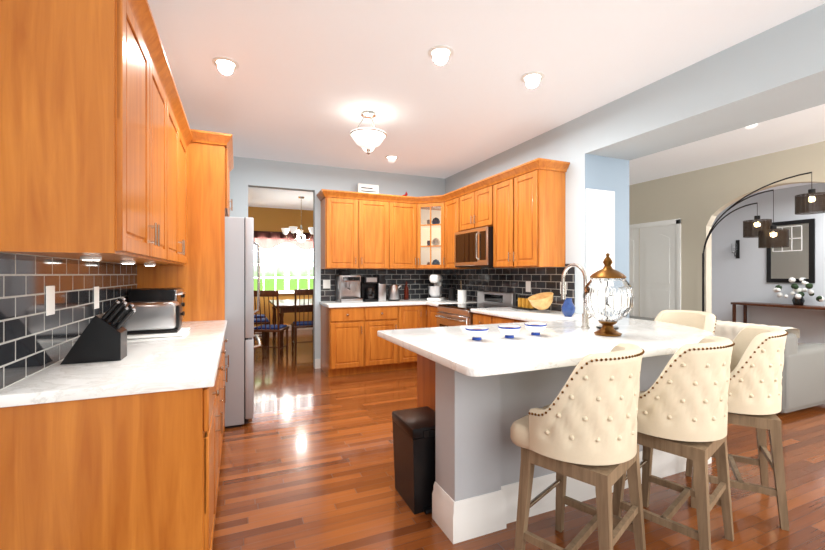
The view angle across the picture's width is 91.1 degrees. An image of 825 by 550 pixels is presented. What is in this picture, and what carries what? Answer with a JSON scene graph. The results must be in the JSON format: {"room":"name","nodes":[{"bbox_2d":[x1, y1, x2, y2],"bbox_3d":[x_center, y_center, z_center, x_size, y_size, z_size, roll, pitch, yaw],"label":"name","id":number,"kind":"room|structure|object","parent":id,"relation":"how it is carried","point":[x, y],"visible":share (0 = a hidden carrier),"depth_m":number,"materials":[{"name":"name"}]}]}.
{"room":"kitchen","nodes":[
{"label":"kitchen","id":0,"kind":"room"},
{"bbox_2d":[248,207,312,330],"bbox_3d":[-2.809,-0.102,9.390,3.660,2.800,0.145,0,0,-23],"label":"wall","id":1,"kind":"structure","parent":0,"point":[272,219],"depth_m":9.25,"materials":[{"name":"paint"}]},
{"bbox_2d":[254,231,312,249],"bbox_3d":[-2.873,-0.762,9.259,1.780,0.400,0.095,0,0,-23],"label":"valance","id":2,"kind":"object","parent":1,"relation":"attached to","point":[267,239],"visible":0.62,"depth_m":9.16,"materials":[{"name":"fabric"}]},
{"bbox_2d":[254,243,312,290],"bbox_3d":[-2.919,-0.222,9.367,1.540,1.240,0.020,0,0,-23],"label":"dining window","id":3,"kind":"structure","parent":1,"relation":"in","point":[294,271],"depth_m":9.32,"materials":[{"name":"white"}]},
{"bbox_2d":[230,156,444,368],"bbox_3d":[-0.996,-0.102,5.766,4.420,2.800,0.135,0,0,-23],"label":"wall","id":4,"kind":"structure","parent":0,"point":[245,173],"depth_m":5.57,"materials":[{"name":"grey paint"}]},
{"bbox_2d":[0,252,574,389],"bbox_3d":[-0.404,0.138,3.801,3.704,0.480,3.967,0,0,-23],"label":"backsplash","id":5,"kind":"structure","parent":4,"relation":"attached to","point":[34,338],"depth_m":1.92,"materials":[{"name":"tile"}]},
{"bbox_2d":[46,286,54,315],"bbox_3d":[-1.489,0.108,1.663,0.004,0.120,0.080,0,0,-23],"label":"electrical outlet","id":6,"kind":"object","parent":5,"relation":"attached to","point":[50,300],"visible":1,"depth_m":1.66,"materials":[{"name":"white plastic"}]},
{"bbox_2d":[94,286,98,308],"bbox_3d":[-1.723,0.128,2.205,0.004,0.120,0.080,0,0,-23],"label":"electrical outlet","id":7,"kind":"object","parent":5,"relation":"attached to","point":[96,297],"visible":1,"depth_m":2.20,"materials":[{"name":"white plastic"}]},
{"bbox_2d":[323,280,329,287],"bbox_3d":[-1.191,0.138,5.612,0.100,0.120,0.004,0,0,-23],"label":"electrical outlet","id":8,"kind":"object","parent":5,"relation":"attached to","point":[326,283],"visible":1,"depth_m":5.61,"materials":[{"name":"white plastic"}]},
{"bbox_2d":[526,281,530,291],"bbox_3d":[1.293,0.138,4.518,0.004,0.120,0.080,0,0,-23],"label":"electrical outlet","id":9,"kind":"object","parent":5,"relation":"attached to","point":[528,286],"visible":1,"depth_m":4.51,"materials":[{"name":"white plastic"}]},
{"bbox_2d":[148,0,824,209],"bbox_3d":[2.019,-1.552,4.886,10.220,0.100,12.240,0,0,-23],"label":"ceiling","id":10,"kind":"structure","parent":0,"point":[307,81],"depth_m":3.00,"materials":[{"name":"white paint"}]},
{"bbox_2d":[212,57,238,69],"bbox_3d":[-1.329,-1.497,2.876,0.176,0.010,0.176,0,0,-23],"label":"recessed light","id":11,"kind":"object","parent":10,"relation":"in","point":[226,63],"visible":1,"depth_m":2.87,"materials":[{"name":"white"}]},
{"bbox_2d":[281,196,312,240],"bbox_3d":[-2.176,-1.067,7.899,0.731,0.870,0.705,0,0,-23],"label":"chandelier","id":12,"kind":"object","parent":10,"relation":"hanging from","point":[293,230],"visible":0.85,"depth_m":7.82,"materials":[{"name":"white glass"}]},
{"bbox_2d":[350,110,386,154],"bbox_3d":[-0.413,-1.309,3.783,0.344,0.384,0.344,0,0,-23],"label":"ceiling light","id":13,"kind":"object","parent":10,"relation":"attached to","point":[368,139],"depth_m":3.70,"materials":[{"name":"white glass"}]},
{"bbox_2d":[385,155,398,158],"bbox_3d":[-0.266,-1.497,5.186,0.176,0.010,0.176,0,0,-23],"label":"recessed light","id":14,"kind":"object","parent":10,"relation":"in","point":[391,157],"visible":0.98,"depth_m":5.18,"materials":[{"name":"white"}]},
{"bbox_2d":[428,45,453,59],"bbox_3d":[0.191,-1.497,2.736,0.176,0.010,0.176,0,0,-23],"label":"recessed light","id":15,"kind":"object","parent":10,"relation":"in","point":[440,52],"visible":1,"depth_m":2.73,"materials":[{"name":"white"}]},
{"bbox_2d":[521,71,544,82],"bbox_3d":[0.914,-1.497,3.081,0.176,0.010,0.176,0,0,-23],"label":"recessed light","id":16,"kind":"object","parent":10,"relation":"in","point":[532,77],"visible":1,"depth_m":3.08,"materials":[{"name":"white"}]},
{"bbox_2d":[212,329,824,549],"bbox_3d":[2.019,1.348,4.886,10.220,0.100,12.240,0,0,-23],"label":"floor","id":17,"kind":"structure","parent":0,"point":[307,458],"depth_m":2.50,"materials":[{"name":"brown wood"}]},
{"bbox_2d":[0,361,219,549],"bbox_3d":[-1.157,0.858,1.648,0.617,0.880,0.568,0,0,-23],"label":"base cabinet","id":18,"kind":"object","parent":17,"relation":"on","point":[135,472],"depth_m":1.39,"materials":[{"name":"brown wood"}]},
{"bbox_2d":[0,320,226,407],"bbox_3d":[-1.426,0.398,2.298,0.637,0.040,2.018,0,0,-23],"label":"countertop","id":19,"kind":"structure","parent":18,"relation":"on","point":[190,359],"depth_m":1.55,"materials":[{"name":"stone"}]},
{"bbox_2d":[60,297,135,364],"bbox_3d":[-1.370,0.239,1.786,0.261,0.274,0.110,0,0,-23],"label":"knife block","id":20,"kind":"object","parent":19,"relation":"on","point":[102,337],"visible":1,"depth_m":1.75,"materials":[{"name":"wood"}]},
{"bbox_2d":[128,288,185,319],"bbox_3d":[-1.852,0.241,2.974,0.316,0.270,0.395,0,0,-23],"label":"toaster oven","id":21,"kind":"object","parent":19,"relation":"on","point":[159,294],"visible":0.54,"depth_m":2.81,"materials":[{"name":"metal"}]},
{"bbox_2d":[127,327,189,338],"bbox_3d":[-1.630,0.370,2.539,0.380,0.012,0.340,0,0,-23],"label":"tray","id":22,"kind":"object","parent":19,"relation":"on","point":[182,331],"visible":0.54,"depth_m":2.44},
{"bbox_2d":[123,301,183,334],"bbox_3d":[-1.623,0.267,2.542,0.325,0.192,0.180,0,0,-23],"label":"toaster","id":23,"kind":"object","parent":22,"relation":"on","point":[149,317],"visible":0.85,"depth_m":2.47,"materials":[{"name":"metal"}]},
{"bbox_2d":[137,129,233,430],"bbox_3d":[-2.004,0.075,3.685,0.675,2.445,1.096,0,0,-23],"label":"tall cabinet","id":24,"kind":"object","parent":17,"relation":"on","point":[199,277],"visible":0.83,"depth_m":3.28,"materials":[{"name":"brown wood"}]},
{"bbox_2d":[220,342,223,462],"bbox_3d":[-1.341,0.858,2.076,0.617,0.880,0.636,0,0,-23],"label":"base cabinet","id":25,"kind":"object","parent":17,"relation":"on","point":[222,353],"depth_m":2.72,"materials":[{"name":"brown wood"}]},
{"bbox_2d":[224,338,227,419],"bbox_3d":[-1.724,0.858,2.963,0.617,0.880,0.568,0,0,-23],"label":"base cabinet","id":26,"kind":"object","parent":17,"relation":"on","point":[226,340],"depth_m":2.86,"materials":[{"name":"brown wood"}]},
{"bbox_2d":[225,217,260,428],"bbox_3d":[-1.882,0.406,3.737,0.886,1.785,0.910,0,0,-23],"label":"fridge","id":27,"kind":"object","parent":17,"relation":"on","point":[240,243],"visible":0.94,"depth_m":3.43,"materials":[{"name":"metal"}]},
{"bbox_2d":[254,314,266,342],"bbox_3d":[-3.066,0.768,7.757,0.505,1.060,0.440,0,0,-23],"label":"dining chair","id":28,"kind":"object","parent":17,"relation":"on","point":[262,315],"visible":0.15,"depth_m":7.66,"materials":[{"name":"brown wood"}]},
{"bbox_2d":[254,318,269,349],"bbox_3d":[-2.769,0.768,7.068,0.505,1.060,0.440,0,0,-23],"label":"dining chair","id":29,"kind":"object","parent":17,"relation":"on","point":[267,333],"visible":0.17,"depth_m":6.97,"materials":[{"name":"brown wood"}]},
{"bbox_2d":[253,290,288,361],"bbox_3d":[-2.169,0.768,6.142,0.440,1.060,0.505,0,0,2],"label":"dining chair","id":30,"kind":"object","parent":17,"relation":"on","point":[278,328],"visible":0.77,"depth_m":5.98,"materials":[{"name":"brown wood"}]},
{"bbox_2d":[269,299,312,350],"bbox_3d":[-2.152,0.913,7.715,1.000,0.770,1.700,0,0,-23],"label":"dining table","id":31,"kind":"object","parent":17,"relation":"on","point":[286,306],"visible":0.44,"depth_m":6.99,"materials":[{"name":"brown wood"}]},
{"bbox_2d":[291,289,312,355],"bbox_3d":[-1.738,0.768,6.628,0.440,1.060,0.505,0,0,-23],"label":"dining chair","id":32,"kind":"object","parent":17,"relation":"on","point":[296,324],"visible":0.56,"depth_m":6.42,"materials":[{"name":"brown wood"}]},
{"bbox_2d":[321,305,368,376],"bbox_3d":[-0.913,0.858,5.406,0.508,0.880,0.617,0,0,-23],"label":"base cabinet","id":33,"kind":"object","parent":17,"relation":"on","point":[352,343],"depth_m":5.14,"materials":[{"name":"brown wood"}]},
{"bbox_2d":[319,299,443,307],"bbox_3d":[-0.262,0.398,5.676,1.957,0.040,0.637,0,0,-23],"label":"countertop","id":34,"kind":"structure","parent":33,"relation":"on","point":[330,304],"depth_m":5.37,"materials":[{"name":"stone"}]},
{"bbox_2d":[336,270,362,302],"bbox_3d":[-0.863,0.162,5.521,0.290,0.430,0.411,0,0,-23],"label":"espresso machine","id":35,"kind":"object","parent":34,"relation":"on","point":[347,287],"visible":1,"depth_m":5.45,"materials":[{"name":"metal"}]},
{"bbox_2d":[360,277,377,301],"bbox_3d":[-0.603,0.206,5.626,0.190,0.340,0.244,0,0,-23],"label":"coffee maker","id":36,"kind":"object","parent":34,"relation":"on","point":[367,289],"visible":0.94,"depth_m":5.54,"materials":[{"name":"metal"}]},
{"bbox_2d":[375,275,385,300],"bbox_3d":[-0.451,0.192,5.715,0.110,0.370,0.160,0,0,-23],"label":"coffee grinder","id":37,"kind":"object","parent":34,"relation":"on","point":[380,290],"visible":0.9,"depth_m":5.65,"materials":[{"name":"metal"}]},
{"bbox_2d":[386,283,400,300],"bbox_3d":[-0.274,0.248,5.759,0.205,0.256,0.170,0,0,-23],"label":"kettle","id":38,"kind":"object","parent":34,"relation":"on","point":[393,294],"visible":0.98,"depth_m":5.70,"materials":[{"name":"metal"}]},
{"bbox_2d":[404,280,408,299],"bbox_3d":[-0.089,0.231,5.937,0.068,0.291,0.068,0,0,-23],"label":"oil bottle","id":39,"kind":"object","parent":34,"relation":"on","point":[406,292],"visible":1,"depth_m":5.92,"materials":[{"name":"brown glass"}]},
{"bbox_2d":[427,275,444,300],"bbox_3d":[0.342,0.192,5.853,0.216,0.370,0.360,0,0,17],"label":"stand mixer","id":40,"kind":"object","parent":34,"relation":"on","point":[435,292],"visible":1,"depth_m":5.72,"materials":[{"name":"white"}]},
{"bbox_2d":[448,287,455,300],"bbox_3d":[0.565,0.281,5.784,0.104,0.190,0.104,0,0,-23],"label":"canister","id":41,"kind":"object","parent":34,"relation":"on","point":[451,293],"visible":0.96,"depth_m":5.74,"materials":[{"name":"black metal"}]},
{"bbox_2d":[369,305,404,372],"bbox_3d":[-0.526,0.858,5.573,0.606,0.880,0.617,0,0,-23],"label":"base cabinet","id":42,"kind":"object","parent":17,"relation":"on","point":[384,355],"depth_m":5.32,"materials":[{"name":"brown wood"}]},
{"bbox_2d":[392,406,434,514],"bbox_3d":[0.051,1.064,2.354,0.246,0.468,0.338,0,0,-23],"label":"trash can","id":43,"kind":"object","parent":17,"relation":"on","point":[414,446],"visible":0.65,"depth_m":2.22,"materials":[{"name":"black plastic"}]},
{"bbox_2d":[405,305,426,368],"bbox_3d":[-0.146,0.858,5.737,0.495,0.880,0.617,0,0,-23],"label":"base cabinet","id":44,"kind":"object","parent":17,"relation":"on","point":[415,315],"depth_m":5.48,"materials":[{"name":"brown wood"}]},
{"bbox_2d":[417,354,428,407],"bbox_3d":[0.468,0.858,2.648,0.698,0.880,0.620,0,0,-23],"label":"base cabinet","id":45,"kind":"object","parent":17,"relation":"on","point":[422,362],"depth_m":2.70,"materials":[{"name":"brown wood"}]},
{"bbox_2d":[426,305,438,327],"bbox_3d":[0.559,0.858,5.465,0.617,0.880,0.400,0,0,-23],"label":"base cabinet","id":46,"kind":"object","parent":17,"relation":"on","point":[431,311],"depth_m":5.40,"materials":[{"name":"brown wood"}]},
{"bbox_2d":[424,298,476,306],"bbox_3d":[0.553,0.398,5.446,0.644,0.040,0.370,0,0,-23],"label":"countertop","id":47,"kind":"structure","parent":46,"relation":"on","point":[446,301],"depth_m":5.40,"materials":[{"name":"stone"}]},
{"bbox_2d":[458,280,465,301],"bbox_3d":[0.674,0.231,5.504,0.120,0.291,0.120,0,0,-23],"label":"utensil crock","id":48,"kind":"object","parent":47,"relation":"on","point":[461,295],"visible":1,"depth_m":5.46,"materials":[{"name":"white ceramic"}]},
{"bbox_2d":[435,291,515,326],"bbox_3d":[0.731,0.760,4.908,0.720,1.075,0.754,0,0,-23],"label":"range","id":49,"kind":"object","parent":17,"relation":"on","point":[458,314],"visible":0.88,"depth_m":4.84,"materials":[{"name":"metal"}]},
{"bbox_2d":[473,313,485,324],"bbox_3d":[1.027,0.858,4.380,0.617,0.880,0.443,0,0,-23],"label":"base cabinet","id":50,"kind":"object","parent":17,"relation":"on","point":[478,318],"depth_m":4.34,"materials":[{"name":"brown wood"}]},
{"bbox_2d":[486,315,505,323],"bbox_3d":[1.162,0.858,4.067,0.617,0.880,0.511,0,0,-23],"label":"base cabinet","id":51,"kind":"object","parent":17,"relation":"on","point":[490,319],"depth_m":4.07,"materials":[{"name":"brown wood"}]},
{"bbox_2d":[506,318,527,322],"bbox_3d":[1.322,0.858,3.696,0.617,0.880,0.568,0,0,-23],"label":"base cabinet","id":52,"kind":"object","parent":17,"relation":"on","point":[508,320],"depth_m":3.81,"materials":[{"name":"brown wood"}]},
{"bbox_2d":[429,354,711,543],"bbox_3d":[1.085,0.858,2.452,2.036,0.880,0.230,0,0,-23],"label":"base cabinet","id":53,"kind":"object","parent":17,"relation":"on","point":[477,471],"depth_m":2.07,"materials":[{"name":"grey paint"}]},
{"bbox_2d":[377,318,702,376],"bbox_3d":[0.681,0.398,2.462,1.483,0.040,1.190,0,0,-23],"label":"countertop","id":54,"kind":"structure","parent":53,"relation":"on","point":[452,347],"depth_m":2.17,"materials":[{"name":"stone"}]},
{"bbox_2d":[465,326,488,340],"bbox_3d":[0.369,0.343,2.323,0.136,0.068,0.136,0,0,-23],"label":"bowl","id":55,"kind":"object","parent":54,"relation":"on","point":[476,333],"visible":1,"depth_m":2.29,"materials":[{"name":"white ceramic"}]},
{"bbox_2d":[498,325,520,337],"bbox_3d":[0.575,0.343,2.401,0.136,0.068,0.136,0,0,-23],"label":"bowl","id":56,"kind":"object","parent":54,"relation":"on","point":[509,331],"visible":1,"depth_m":2.37,"materials":[{"name":"white ceramic"}]},
{"bbox_2d":[524,322,546,334],"bbox_3d":[0.765,0.343,2.516,0.136,0.068,0.136,0,0,-23],"label":"bowl","id":57,"kind":"object","parent":54,"relation":"on","point":[534,328],"visible":1,"depth_m":2.48,"materials":[{"name":"white ceramic"}]},
{"bbox_2d":[510,263,599,328],"bbox_3d":[1.112,0.249,3.001,0.668,0.658,0.432,0,0,-23],"label":"faucet","id":58,"kind":"object","parent":54,"relation":"on","point":[585,319],"visible":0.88,"depth_m":2.85,"materials":[{"name":"silver metal"}]},
{"bbox_2d":[596,325,618,329],"bbox_3d":[1.353,0.189,2.813,0.145,0.374,0.140,0,0,-23],"label":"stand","id":59,"kind":"object","parent":54,"relation":"on","point":[600,327],"visible":0.21,"depth_m":2.80,"materials":[{"name":"silver metal"}]},
{"bbox_2d":[583,253,633,336],"bbox_3d":[1.213,0.121,2.513,0.288,0.510,0.288,0,0,-23],"label":"urn","id":60,"kind":"object","parent":54,"relation":"on","point":[608,297],"visible":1,"depth_m":2.43,"materials":[{"name":"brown glass"}]},
{"bbox_2d":[471,307,714,337],"bbox_3d":[1.415,0.398,3.464,0.660,0.040,2.432,0,0,-23],"label":"countertop","id":61,"kind":"structure","parent":53,"relation":"on","point":[506,312],"depth_m":3.23,"materials":[{"name":"stone"}]},
{"bbox_2d":[512,295,537,309],"bbox_3d":[1.228,0.303,4.371,0.160,0.147,0.280,0,0,-23],"label":"spice jars","id":62,"kind":"object","parent":61,"relation":"on","point":[524,303],"visible":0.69,"depth_m":4.35,"materials":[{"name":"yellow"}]},
{"bbox_2d":[528,292,552,309],"bbox_3d":[1.272,0.268,4.019,0.239,0.178,0.250,0,0,-23],"label":"wooden bowl","id":63,"kind":"object","parent":61,"relation":"on","point":[542,301],"visible":1,"depth_m":3.97,"materials":[{"name":"yellow wood"}]},
{"bbox_2d":[561,298,574,316],"bbox_3d":[1.387,0.294,3.600,0.120,0.165,0.120,0,0,-23],"label":"vase","id":64,"kind":"object","parent":61,"relation":"on","point":[568,308],"visible":0.94,"depth_m":3.56,"materials":[{"name":"ceramic"}]},
{"bbox_2d":[510,343,645,549],"bbox_3d":[0.734,0.799,1.780,0.562,0.997,0.559,0,0,-23],"label":"stool","id":65,"kind":"object","parent":17,"relation":"on","point":[582,427],"visible":1,"depth_m":1.58,"materials":[{"name":"leather"}]},
{"bbox_2d":[612,336,734,549],"bbox_3d":[1.272,0.799,1.997,0.545,0.997,0.542,0,0,-23],"label":"stool","id":66,"kind":"object","parent":17,"relation":"on","point":[682,405],"visible":0.98,"depth_m":1.79,"materials":[{"name":"leather"}]},
{"bbox_2d":[653,310,716,333],"bbox_3d":[2.121,0.799,3.242,0.481,0.997,0.514,0,0,-23],"label":"stool","id":67,"kind":"object","parent":17,"relation":"on","point":[706,321],"visible":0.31,"depth_m":3.31,"materials":[{"name":"leather"}]},
{"bbox_2d":[629,316,824,412],"bbox_3d":[3.307,0.898,4.842,0.950,0.720,2.300,0,0,-23],"label":"sofa","id":68,"kind":"object","parent":17,"relation":"on","point":[803,379],"visible":0.12,"depth_m":3.71,"materials":[{"name":"white fabric"}]},
{"bbox_2d":[714,320,799,340],"bbox_3d":[3.236,0.646,4.098,0.310,0.324,0.950,0,0,-23],"label":"throw blanket","id":69,"kind":"object","parent":68,"relation":"on","point":[730,330],"visible":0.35,"depth_m":3.98,"materials":[{"name":"white fabric"}]},
{"bbox_2d":[685,326,788,530],"bbox_3d":[1.838,0.799,2.340,0.597,0.997,0.597,0,0,-23],"label":"stool","id":70,"kind":"object","parent":17,"relation":"on","point":[755,383],"visible":0.73,"depth_m":2.12,"materials":[{"name":"leather"}]},
{"bbox_2d":[702,172,824,311],"bbox_3d":[4.127,0.094,4.943,0.340,2.408,1.467,0,0,-20],"label":"arc floor lamp","id":71,"kind":"object","parent":17,"relation":"on","point":[803,202],"visible":0.94,"depth_m":4.71,"materials":[{"name":"black"}]},
{"bbox_2d":[731,302,824,322],"bbox_3d":[6.340,0.908,6.913,0.400,0.780,1.400,0,0,-23],"label":"console table","id":72,"kind":"object","parent":17,"relation":"on","point":[744,304],"visible":0.81,"depth_m":7.14,"materials":[{"name":"brown wood"}]},
{"bbox_2d":[773,277,823,305],"bbox_3d":[6.418,0.284,6.732,0.279,0.465,0.664,0,0,-23],"label":"flower arrangement","id":73,"kind":"object","parent":72,"relation":"on","point":[798,299],"visible":1,"depth_m":6.68,"materials":[{"name":"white plant"}]},
{"bbox_2d":[445,4,824,317],"bbox_3d":[2.357,-0.102,2.827,0.590,2.800,7.950,0,0,-23],"label":"wall","id":74,"kind":"structure","parent":0,"point":[777,71],"depth_m":3.28,"materials":[{"name":"grey paint"}]},
{"bbox_2d":[316,158,569,269],"bbox_3d":[0.111,-0.585,4.765,1.995,1.025,2.605,0,0,-23],"label":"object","id":75,"kind":"object","parent":74,"relation":"attached to","point":[520,209],"visible":0.98,"depth_m":5.28,"materials":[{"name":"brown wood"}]},
{"bbox_2d":[358,183,378,193],"bbox_3d":[-0.624,-1.183,5.712,0.300,0.170,0.030,0,0,-23],"label":"block sign","id":76,"kind":"object","parent":75,"relation":"on","point":[367,188],"visible":0.69,"depth_m":5.70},
{"bbox_2d":[421,206,440,264],"bbox_3d":[0.258,-0.542,5.720,0.304,0.820,0.004,0,0,22],"label":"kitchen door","id":77,"kind":"structure","parent":75,"relation":"attached to","point":[435,235],"depth_m":5.71,"materials":[{"name":"clear glass"}]},
{"bbox_2d":[454,226,492,267],"bbox_3d":[0.858,-0.312,4.963,0.443,0.450,0.750,0,0,-23],"label":"microwave","id":78,"kind":"object","parent":75,"relation":"attached to","point":[473,248],"visible":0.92,"depth_m":4.79,"materials":[{"name":"metal"}]},
{"bbox_2d":[629,141,824,317],"bbox_3d":[4.970,-0.102,3.953,0.140,2.800,7.950,0,0,-23],"label":"wall","id":79,"kind":"structure","parent":0,"point":[672,219],"depth_m":5.97,"materials":[{"name":"beige paint"}]},
{"bbox_2d":[712,183,824,344],"bbox_3d":[7.427,-0.102,5.079,0.135,2.800,8.070,0,0,-23],"label":"wall","id":80,"kind":"structure","parent":0,"point":[743,278],"depth_m":7.29,"materials":[{"name":"grey paint"}]},
{"bbox_2d":[731,240,739,257],"bbox_3d":[6.147,-0.477,7.701,0.165,0.350,0.088,0,0,-23],"label":"sconce","id":81,"kind":"object","parent":80,"relation":"attached to","point":[735,247],"visible":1,"depth_m":7.70,"materials":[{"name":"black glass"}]},
{"bbox_2d":[767,218,814,282],"bbox_3d":[6.521,-0.387,6.991,0.041,1.070,0.660,0,0,-23],"label":"wall mirror","id":82,"kind":"object","parent":80,"relation":"attached to","point":[795,259],"visible":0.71,"depth_m":6.91,"materials":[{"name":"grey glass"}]},
{"bbox_3d":[-1.399,-0.102,1.272,0.120,2.800,8.070,0,0,-23],"label":"wall","id":83,"kind":"structure","parent":0,"visible":0},
{"bbox_2d":[0,0,192,264],"bbox_3d":[-1.535,-0.585,2.233,0.385,1.025,2.058,0,0,-23],"label":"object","id":84,"kind":"object","parent":83,"relation":"attached to","point":[96,137],"visible":1,"depth_m":1.37,"materials":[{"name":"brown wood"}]},
{"bbox_2d":[80,256,101,260],"bbox_3d":[-1.313,-0.064,1.652,0.070,0.015,0.070,0,0,-23],"label":"light","id":85,"kind":"object","parent":84,"relation":"attached to","point":[87,258],"visible":1,"depth_m":1.63,"materials":[{"name":"white plastic"}]},
{"bbox_2d":[120,261,135,263],"bbox_3d":[-1.550,-0.064,2.203,0.070,0.015,0.070,0,0,-23],"label":"light","id":86,"kind":"object","parent":84,"relation":"attached to","point":[127,262],"visible":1,"depth_m":2.18,"materials":[{"name":"white plastic"}]}
]}

